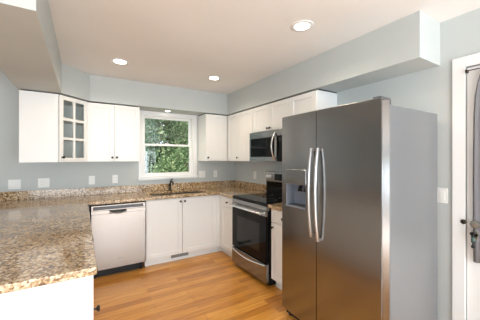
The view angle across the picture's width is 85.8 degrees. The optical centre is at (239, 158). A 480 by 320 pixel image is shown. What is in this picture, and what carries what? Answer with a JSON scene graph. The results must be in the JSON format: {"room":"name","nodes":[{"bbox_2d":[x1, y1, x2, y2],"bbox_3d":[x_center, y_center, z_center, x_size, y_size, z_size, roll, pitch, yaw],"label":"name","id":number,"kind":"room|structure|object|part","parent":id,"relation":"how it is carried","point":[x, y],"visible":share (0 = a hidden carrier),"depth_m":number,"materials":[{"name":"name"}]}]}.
{"room":"kitchen","nodes":[
{"label":"kitchen","id":0,"kind":"room"},
{"bbox_2d":[0,70,233,213],"bbox_3d":[-2.941,0.180,3.042,6.870,2.464,0.150,0,0,-32],"label":"wall","id":1,"kind":"structure","parent":0,"point":[61,175],"depth_m":3.30,"materials":[{"name":"paint"}]},
{"bbox_2d":[8,179,20,189],"bbox_3d":[-2.703,0.312,3.095,0.116,0.115,0.008,0,0,-32],"label":"wall outlet","id":2,"kind":"object","parent":1,"relation":"attached to","point":[12,184],"visible":1,"depth_m":3.09,"materials":[{"name":"white plastic"}]},
{"bbox_2d":[38,178,48,187],"bbox_3d":[-2.464,0.307,3.241,0.116,0.115,0.008,0,0,-32],"label":"wall outlet","id":3,"kind":"object","parent":1,"relation":"attached to","point":[42,182],"visible":1,"depth_m":3.24,"materials":[{"name":"white plastic"}]},
{"bbox_2d":[19,89,87,162],"bbox_3d":[-2.164,-0.338,3.062,0.612,0.760,0.625,0,0,-32],"label":"upper cabinet","id":4,"kind":"object","parent":1,"relation":"attached to","point":[53,127],"visible":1,"depth_m":2.80,"materials":[{"name":"paint"}]},
{"bbox_2d":[63,117,82,124],"bbox_3d":[-2.179,-0.458,3.076,0.546,0.016,0.564,0,0,-32],"label":"shelf","id":5,"kind":"object","parent":4,"relation":"attached to","point":[66,121],"depth_m":3.10,"materials":[{"name":"paint"}]},
{"bbox_3d":[-1.939,-0.331,3.013,0.019,0.738,0.382,0,0,13],"label":"door","id":6,"kind":"part","parent":4,"relation":"part of","materials":[{"name":"paint"}]},
{"bbox_2d":[89,176,94,184],"bbox_3d":[-2.019,0.297,3.514,0.070,0.115,0.008,0,0,-32],"label":"wall outlet","id":7,"kind":"object","parent":1,"relation":"attached to","point":[91,178],"visible":1,"depth_m":3.51,"materials":[{"name":"white plastic"}]},
{"bbox_2d":[87,102,139,161],"bbox_3d":[-1.716,-0.338,3.496,0.629,0.760,0.354,0,0,-32],"label":"upper cabinet","id":8,"kind":"object","parent":1,"relation":"attached to","point":[113,129],"visible":0.99,"depth_m":3.37,"materials":[{"name":"paint"}]},
{"bbox_3d":[-1.777,-0.331,3.298,0.307,0.736,0.019,0,0,-32],"label":"door","id":9,"kind":"part","parent":8,"relation":"part of","materials":[{"name":"paint"}]},
{"bbox_3d":[-1.511,-0.331,3.462,0.310,0.736,0.019,0,0,-32],"label":"door","id":10,"kind":"part","parent":8,"relation":"part of","materials":[{"name":"paint"}]},
{"bbox_2d":[112,175,117,182],"bbox_3d":[-1.774,0.292,3.665,0.070,0.115,0.008,0,0,-32],"label":"wall outlet","id":11,"kind":"object","parent":1,"relation":"attached to","point":[114,177],"visible":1,"depth_m":3.66,"materials":[{"name":"white plastic"}]},
{"bbox_2d":[0,180,265,200],"bbox_3d":[-1.261,0.446,3.362,3.368,0.104,1.059,0,0,-32],"label":"backsplash","id":12,"kind":"structure","parent":1,"relation":"attached to","point":[52,193],"depth_m":3.66,"materials":[{"name":"stone"}]},
{"bbox_2d":[137,110,197,180],"bbox_3d":[-1.147,-0.193,4.117,0.946,1.046,0.195,0,0,-32],"label":"window","id":13,"kind":"structure","parent":1,"relation":"in","point":[191,119],"depth_m":4.10,"materials":[{"name":"paint"}]},
{"bbox_3d":[-1.165,-0.424,4.146,0.764,0.456,0.030,0,0,-32],"label":"sash","id":14,"kind":"part","parent":13,"relation":"part of","materials":[{"name":"paint"}]},
{"bbox_3d":[-1.108,0.308,4.053,0.946,0.044,0.045,0,0,-32],"label":"sill","id":15,"kind":"part","parent":13,"relation":"part of","materials":[{"name":"paint"}]},
{"bbox_3d":[-1.145,0.021,4.115,0.764,0.494,0.030,0,0,-32],"label":"sash","id":16,"kind":"part","parent":13,"relation":"part of","materials":[{"name":"paint"}]},
{"bbox_2d":[199,171,204,177],"bbox_3d":[-0.640,0.267,4.360,0.116,0.115,0.008,0,0,-32],"label":"wall outlet","id":17,"kind":"object","parent":1,"relation":"attached to","point":[201,173],"visible":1,"depth_m":4.36,"materials":[{"name":"white plastic"}]},
{"bbox_2d":[198,113,227,160],"bbox_3d":[-0.310,-0.338,4.359,0.704,0.760,0.354,0,0,-32],"label":"upper cabinet","id":18,"kind":"object","parent":1,"relation":"attached to","point":[212,128],"visible":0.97,"depth_m":4.17,"materials":[{"name":"paint"}]},
{"bbox_3d":[-0.378,-0.331,4.157,0.370,0.736,0.019,0,0,-32],"label":"door","id":19,"kind":"part","parent":18,"relation":"part of","materials":[{"name":"paint"}]},
{"bbox_2d":[93,251,296,319],"bbox_3d":[-1.004,1.462,-0.114,6.870,0.100,7.556,0,0,-32],"label":"floor","id":20,"kind":"structure","parent":0,"point":[210,286],"depth_m":2.70,"materials":[{"name":"brown wood"}]},
{"bbox_2d":[0,267,99,319],"bbox_3d":[-1.068,0.974,1.276,0.641,0.876,0.518,0,0,-32],"label":"base cabinet","id":21,"kind":"object","parent":20,"relation":"on","point":[72,299],"visible":0.5,"depth_m":1.13,"materials":[{"name":"paint"}]},
{"bbox_3d":[-0.698,0.732,1.257,0.031,0.031,0.031,0,0,-32],"label":"knob","id":22,"kind":"part","parent":21,"relation":"part of","materials":[{"name":"brown metal"}]},
{"bbox_2d":[90,201,144,278],"bbox_3d":[-1.610,0.978,3.374,0.600,0.868,0.617,0,0,-32],"label":"dishwasher","id":23,"kind":"object","parent":20,"relation":"on","point":[118,229],"visible":0.89,"depth_m":3.13,"materials":[{"name":"white metal"}]},
{"bbox_3d":[-1.472,0.586,3.149,0.600,0.064,0.045,0,0,-32],"label":"control panel","id":24,"kind":"part","parent":23,"relation":"part of","materials":[{"name":"silver metal"}]},
{"bbox_2d":[145,191,219,266],"bbox_3d":[-0.896,0.974,3.832,1.076,0.876,0.639,0,0,-32],"label":"base cabinet","id":25,"kind":"object","parent":20,"relation":"on","point":[173,226],"visible":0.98,"depth_m":3.55,"materials":[{"name":"paint"}]},
{"bbox_2d":[0,180,265,293],"bbox_3d":[-0.832,0.465,2.663,3.368,0.141,2.699,0,0,-32],"label":"countertop","id":26,"kind":"structure","parent":25,"relation":"on","point":[46,237],"depth_m":1.95,"materials":[{"name":"stone"}]},
{"bbox_2d":[168,178,173,190],"bbox_3d":[-1.038,0.403,3.930,0.069,0.189,0.213,0,0,-32],"label":"faucet","id":27,"kind":"object","parent":26,"relation":"on","point":[172,182],"visible":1,"depth_m":3.97,"materials":[{"name":"black metal"}]},
{"bbox_2d":[151,191,200,195],"bbox_3d":[-0.926,0.621,3.803,0.808,0.170,0.418,0,0,-32],"label":"sink","id":28,"kind":"object","parent":26,"relation":"in","point":[197,191],"visible":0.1,"depth_m":3.96,"materials":[{"name":"silver metal"}]},
{"bbox_3d":[-1.104,0.621,3.695,0.392,0.170,0.418,0,0,-32],"label":"bowl","id":29,"kind":"part","parent":28,"relation":"part of","materials":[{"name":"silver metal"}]},
{"bbox_3d":[-0.749,0.621,3.912,0.392,0.170,0.418,0,0,-32],"label":"bowl","id":30,"kind":"part","parent":28,"relation":"part of","materials":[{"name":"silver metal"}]},
{"bbox_3d":[-1.002,0.928,3.439,0.470,0.755,0.019,0,0,-32],"label":"door","id":31,"kind":"part","parent":25,"relation":"part of","materials":[{"name":"paint"}]},
{"bbox_2d":[170,252,188,258],"bbox_3d":[-0.843,1.349,3.610,0.270,0.065,0.006,0,0,-32],"label":"floor register","id":32,"kind":"object","parent":25,"relation":"in","point":[186,253],"visible":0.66,"depth_m":3.60,"materials":[{"name":"white plastic"}]},
{"bbox_3d":[-0.577,0.928,3.700,0.516,0.755,0.019,0,0,-32],"label":"door","id":33,"kind":"part","parent":25,"relation":"part of","materials":[{"name":"paint"}]},
{"bbox_2d":[219,195,233,256],"bbox_3d":[0.040,0.974,3.850,0.639,0.876,0.529,0,0,-32],"label":"base cabinet","id":34,"kind":"object","parent":20,"relation":"on","point":[226,245],"visible":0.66,"depth_m":3.72,"materials":[{"name":"paint"}]},
{"bbox_3d":[-0.166,0.621,3.653,0.019,0.140,0.399,0,0,-32],"label":"drawer","id":35,"kind":"part","parent":34,"relation":"part of","materials":[{"name":"paint"}]},
{"bbox_3d":[-0.166,1.002,3.653,0.019,0.607,0.399,0,0,-32],"label":"door","id":36,"kind":"part","parent":34,"relation":"part of","materials":[{"name":"paint"}]},
{"bbox_2d":[229,171,281,285],"bbox_3d":[0.332,0.800,3.271,0.708,1.224,0.751,0,0,-32],"label":"range","id":37,"kind":"object","parent":20,"relation":"on","point":[251,214],"visible":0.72,"depth_m":3.08,"materials":[{"name":"silver metal"}]},
{"bbox_3d":[0.060,0.605,3.103,0.068,0.027,0.672,0,0,-32],"label":"handle","id":38,"kind":"part","parent":37,"relation":"part of","materials":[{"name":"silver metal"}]},
{"bbox_3d":[0.069,1.183,3.109,0.044,0.039,0.714,0,0,-32],"label":"handle","id":39,"kind":"part","parent":37,"relation":"part of","materials":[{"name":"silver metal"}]},
{"bbox_3d":[0.098,0.609,3.126,0.023,0.057,0.745,0,0,-32],"label":"door rail","id":40,"kind":"part","parent":37,"relation":"part of","materials":[{"name":"silver metal"}]},
{"bbox_3d":[0.109,0.866,3.133,0.043,0.568,0.743,0,0,-32],"label":"oven door","id":41,"kind":"part","parent":37,"relation":"part of","materials":[{"name":"black glass"}]},
{"bbox_3d":[0.107,1.264,3.132,0.047,0.205,0.743,0,0,-32],"label":"drawer","id":42,"kind":"part","parent":37,"relation":"part of","materials":[{"name":"silver metal"}]},
{"bbox_3d":[0.112,0.552,3.135,0.040,0.050,0.751,0,0,-32],"label":"trim","id":43,"kind":"part","parent":37,"relation":"part of","materials":[{"name":"silver metal"}]},
{"bbox_2d":[233,193,281,206],"bbox_3d":[0.336,0.510,3.273,0.553,0.032,0.751,0,0,-32],"label":"cooktop","id":44,"kind":"object","parent":37,"relation":"in","point":[258,199],"depth_m":3.18,"materials":[{"name":"black glass"}]},
{"bbox_3d":[0.574,0.255,3.418,0.010,0.134,0.751,0,0,-32],"label":"control panel","id":45,"kind":"part","parent":37,"relation":"part of","materials":[{"name":"silver metal"}]},
{"bbox_2d":[270,209,281,289],"bbox_3d":[0.693,0.974,2.787,0.639,0.876,0.433,0,0,-32],"label":"base cabinet","id":46,"kind":"object","parent":20,"relation":"on","point":[276,215],"visible":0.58,"depth_m":2.75,"materials":[{"name":"paint"}]},
{"bbox_2d":[268,203,281,210],"bbox_3d":[0.689,0.465,2.785,0.648,0.141,0.438,0,0,-32],"label":"countertop","id":47,"kind":"structure","parent":46,"relation":"on","point":[277,206],"depth_m":2.73,"materials":[{"name":"stone"}]},
{"bbox_3d":[0.455,0.621,2.641,0.019,0.140,0.411,0,0,-32],"label":"drawer","id":48,"kind":"part","parent":46,"relation":"part of","materials":[{"name":"paint"}]},
{"bbox_2d":[282,96,436,319],"bbox_3d":[0.907,0.512,2.123,0.832,1.800,0.906,0,0,-32],"label":"refrigerator","id":49,"kind":"object","parent":20,"relation":"on","point":[359,179],"visible":1,"depth_m":1.79,"materials":[{"name":"silver metal"}]},
{"bbox_3d":[0.473,0.154,2.176,0.024,0.124,0.243,0,0,-32],"label":"dispenser panel","id":50,"kind":"part","parent":49,"relation":"part of","materials":[{"name":"silver metal"}]},
{"bbox_3d":[0.520,0.483,2.178,0.102,1.707,0.407,0,0,-32],"label":"freezer door","id":51,"kind":"part","parent":49,"relation":"part of","materials":[{"name":"silver metal"}]},
{"bbox_3d":[0.542,0.262,1.987,0.067,0.685,0.024,0,0,-32],"label":"handle","id":52,"kind":"part","parent":49,"relation":"part of","materials":[{"name":"silver metal"}]},
{"bbox_3d":[0.576,0.272,1.933,0.067,0.705,0.024,0,0,-32],"label":"handle","id":53,"kind":"part","parent":49,"relation":"part of","materials":[{"name":"silver metal"}]},
{"bbox_3d":[0.758,0.483,1.789,0.102,1.707,0.493,0,0,-32],"label":"fridge door","id":54,"kind":"part","parent":49,"relation":"part of","materials":[{"name":"silver metal"}]},
{"bbox_2d":[48,0,479,93],"bbox_3d":[-1.004,-1.127,-0.114,6.870,0.150,7.556,0,0,-32],"label":"ceiling","id":55,"kind":"structure","parent":0,"point":[175,43],"depth_m":2.17,"materials":[{"name":"paint"}]},
{"bbox_2d":[110,58,128,64],"bbox_3d":[-1.302,-1.048,2.800,0.190,0.007,0.190,0,0,-32],"label":"recessed light","id":56,"kind":"object","parent":55,"relation":"in","point":[119,61],"visible":1,"depth_m":2.79,"materials":[{"name":"paint"}]},
{"bbox_2d":[207,76,220,79],"bbox_3d":[-0.340,-1.048,3.375,0.180,0.007,0.180,0,0,-32],"label":"recessed light","id":57,"kind":"object","parent":55,"relation":"in","point":[208,77],"visible":1,"depth_m":3.36,"materials":[{"name":"paint"}]},
{"bbox_2d":[291,20,313,31],"bbox_3d":[0.493,-1.048,2.050,0.180,0.007,0.180,0,0,-32],"label":"recessed light","id":58,"kind":"object","parent":55,"relation":"in","point":[302,25],"visible":1,"depth_m":2.04,"materials":[{"name":"paint"}]},
{"bbox_2d":[234,8,479,319],"bbox_3d":[1.899,0.180,1.580,0.150,2.464,7.406,0,0,-32],"label":"wall","id":59,"kind":"structure","parent":0,"point":[428,90],"depth_m":1.99,"materials":[{"name":"paint"}]},
{"bbox_2d":[0,0,439,115],"bbox_3d":[-0.523,-0.885,2.583,2.930,0.333,3.162,0,0,-32],"label":"soffit","id":60,"kind":"object","parent":59,"relation":"attached to","point":[30,58],"depth_m":2.32,"materials":[{"name":"paint"}]},
{"bbox_2d":[228,109,252,160],"bbox_3d":[0.109,-0.338,4.011,0.354,0.760,0.735,0,0,-32],"label":"upper cabinet","id":61,"kind":"object","parent":59,"relation":"attached to","point":[240,125],"visible":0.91,"depth_m":3.92,"materials":[{"name":"paint"}]},
{"bbox_3d":[-0.099,-0.331,4.089,0.019,0.736,0.343,0,0,-32],"label":"door","id":62,"kind":"part","parent":61,"relation":"part of","materials":[{"name":"paint"}]},
{"bbox_3d":[0.088,-0.331,3.784,0.019,0.736,0.364,0,0,-32],"label":"door","id":63,"kind":"part","parent":61,"relation":"part of","materials":[{"name":"paint"}]},
{"bbox_2d":[253,97,290,132],"bbox_3d":[0.501,-0.535,3.373,0.354,0.365,0.755,0,0,-32],"label":"upper cabinet","id":64,"kind":"object","parent":59,"relation":"attached to","point":[267,117],"visible":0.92,"depth_m":3.28,"materials":[{"name":"paint"}]},
{"bbox_3d":[0.286,-0.528,3.462,0.019,0.341,0.373,0,0,-32],"label":"door","id":65,"kind":"part","parent":64,"relation":"part of","materials":[{"name":"paint"}]},
{"bbox_2d":[249,129,281,161],"bbox_3d":[0.459,-0.155,3.348,0.446,0.382,0.745,0,0,-32],"label":"microwave","id":66,"kind":"object","parent":64,"relation":"attached to","point":[265,145],"visible":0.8,"depth_m":3.25,"materials":[{"name":"silver"}]},
{"bbox_3d":[0.296,-0.117,3.342,0.030,0.305,0.585,0,0,-32],"label":"door","id":67,"kind":"part","parent":66,"relation":"part of","materials":[{"name":"black glass"}]},
{"bbox_3d":[0.338,-0.308,3.274,0.029,0.075,0.745,0,0,-32],"label":"vent panel","id":68,"kind":"part","parent":66,"relation":"part of","materials":[{"name":"silver metal"}]},
{"bbox_3d":[0.398,-0.147,3.091,0.072,0.340,0.022,0,0,-32],"label":"handle","id":69,"kind":"part","parent":66,"relation":"part of","materials":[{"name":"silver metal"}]},
{"bbox_3d":[0.491,-0.117,3.023,0.030,0.305,0.158,0,0,-32],"label":"control panel","id":70,"kind":"part","parent":66,"relation":"part of","materials":[{"name":"black glass"}]},
{"bbox_3d":[0.483,-0.528,3.141,0.019,0.341,0.372,0,0,-32],"label":"door","id":71,"kind":"part","parent":64,"relation":"part of","materials":[{"name":"paint"}]},
{"bbox_2d":[290,89,336,115],"bbox_3d":[0.803,-0.338,2.881,0.354,0.760,0.395,0,0,-32],"label":"upper cabinet","id":72,"kind":"object","parent":59,"relation":"attached to","point":[318,99],"visible":0.31,"depth_m":2.75,"materials":[{"name":"paint"}]},
{"bbox_3d":[0.686,-0.331,2.810,0.019,0.736,0.388,0,0,-32],"label":"door","id":73,"kind":"part","parent":72,"relation":"part of","materials":[{"name":"paint"}]},
{"bbox_2d":[437,187,447,202],"bbox_3d":[1.557,0.284,1.986,0.008,0.115,0.070,0,0,-32],"label":"light switch","id":74,"kind":"object","parent":59,"relation":"attached to","point":[442,193],"visible":1,"depth_m":1.98,"materials":[{"name":"white plastic"}]},
{"bbox_2d":[452,52,479,319],"bbox_3d":[1.861,0.338,1.482,0.018,2.148,1.046,0,0,-32],"label":"trim","id":75,"kind":"structure","parent":59,"relation":"attached to","point":[459,65],"depth_m":1.89,"materials":[{"name":"paint"}]},
{"bbox_2d":[460,65,479,319],"bbox_3d":[1.856,0.374,1.498,0.119,2.055,0.913,0,0,-32],"label":"door","id":76,"kind":"structure","parent":59,"relation":"in","point":[473,269],"depth_m":1.84,"materials":[{"name":"paint"}]},
{"bbox_2d":[465,68,479,262],"bbox_3d":[1.854,0.044,1.476,0.060,1.356,0.883,0,0,-32],"label":"door curtain","id":77,"kind":"object","parent":76,"relation":"hanging from","point":[476,118],"visible":0.96,"depth_m":1.78,"materials":[{"name":"fabric"}]},
{"bbox_2d":[470,226,478,247],"bbox_3d":[1.609,0.543,1.776,0.031,0.158,0.047,0,0,-32],"label":"bunch","id":78,"kind":"object","parent":76,"relation":"hanging from","point":[473,239],"visible":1,"depth_m":1.77,"materials":[{"name":"silver metal"}]},
{"bbox_3d":[1.643,0.457,1.797,0.068,0.064,0.064,0,0,-32],"label":"knob","id":79,"kind":"part","parent":76,"relation":"part of","materials":[{"name":"gold metal"}]},
{"label":"outside","id":80,"kind":"structure","parent":0,"visible":0},
{"bbox_3d":[-6.392,1.812,16.150,22.000,0.100,25.784,0,0,-32],"label":"ground","id":81,"kind":"structure","parent":80,"visible":0},
{"bbox_2d":[145,118,161,172],"bbox_3d":[-3.587,-0.785,7.551,2.643,5.511,2.595,0,0,-32],"label":"tree","id":82,"kind":"object","parent":81,"relation":"on","point":[147,136],"visible":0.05,"depth_m":7.68,"materials":[{"name":"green plant"}]},
{"bbox_2d":[145,119,187,172],"bbox_3d":[-4.108,-1.866,11.644,9.764,7.835,3.500,0,0,-33],"label":"tree","id":83,"kind":"object","parent":81,"relation":"on","point":[164,121],"visible":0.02,"depth_m":10.86,"materials":[{"name":"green plant"}]},
{"bbox_2d":[148,138,188,172],"bbox_3d":[-1.364,0.634,6.804,2.391,2.356,1.341,0,0,-40],"label":"tree","id":84,"kind":"object","parent":81,"relation":"on","point":[178,162],"visible":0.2,"depth_m":6.49,"materials":[{"name":"green plant"}]},
{"bbox_2d":[154,119,187,171],"bbox_3d":[-1.364,-1.056,9.660,3.563,5.921,2.606,0,0,-32],"label":"tree","id":85,"kind":"object","parent":81,"relation":"on","point":[184,131],"visible":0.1,"depth_m":9.01,"materials":[{"name":"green plant"}]}
]}

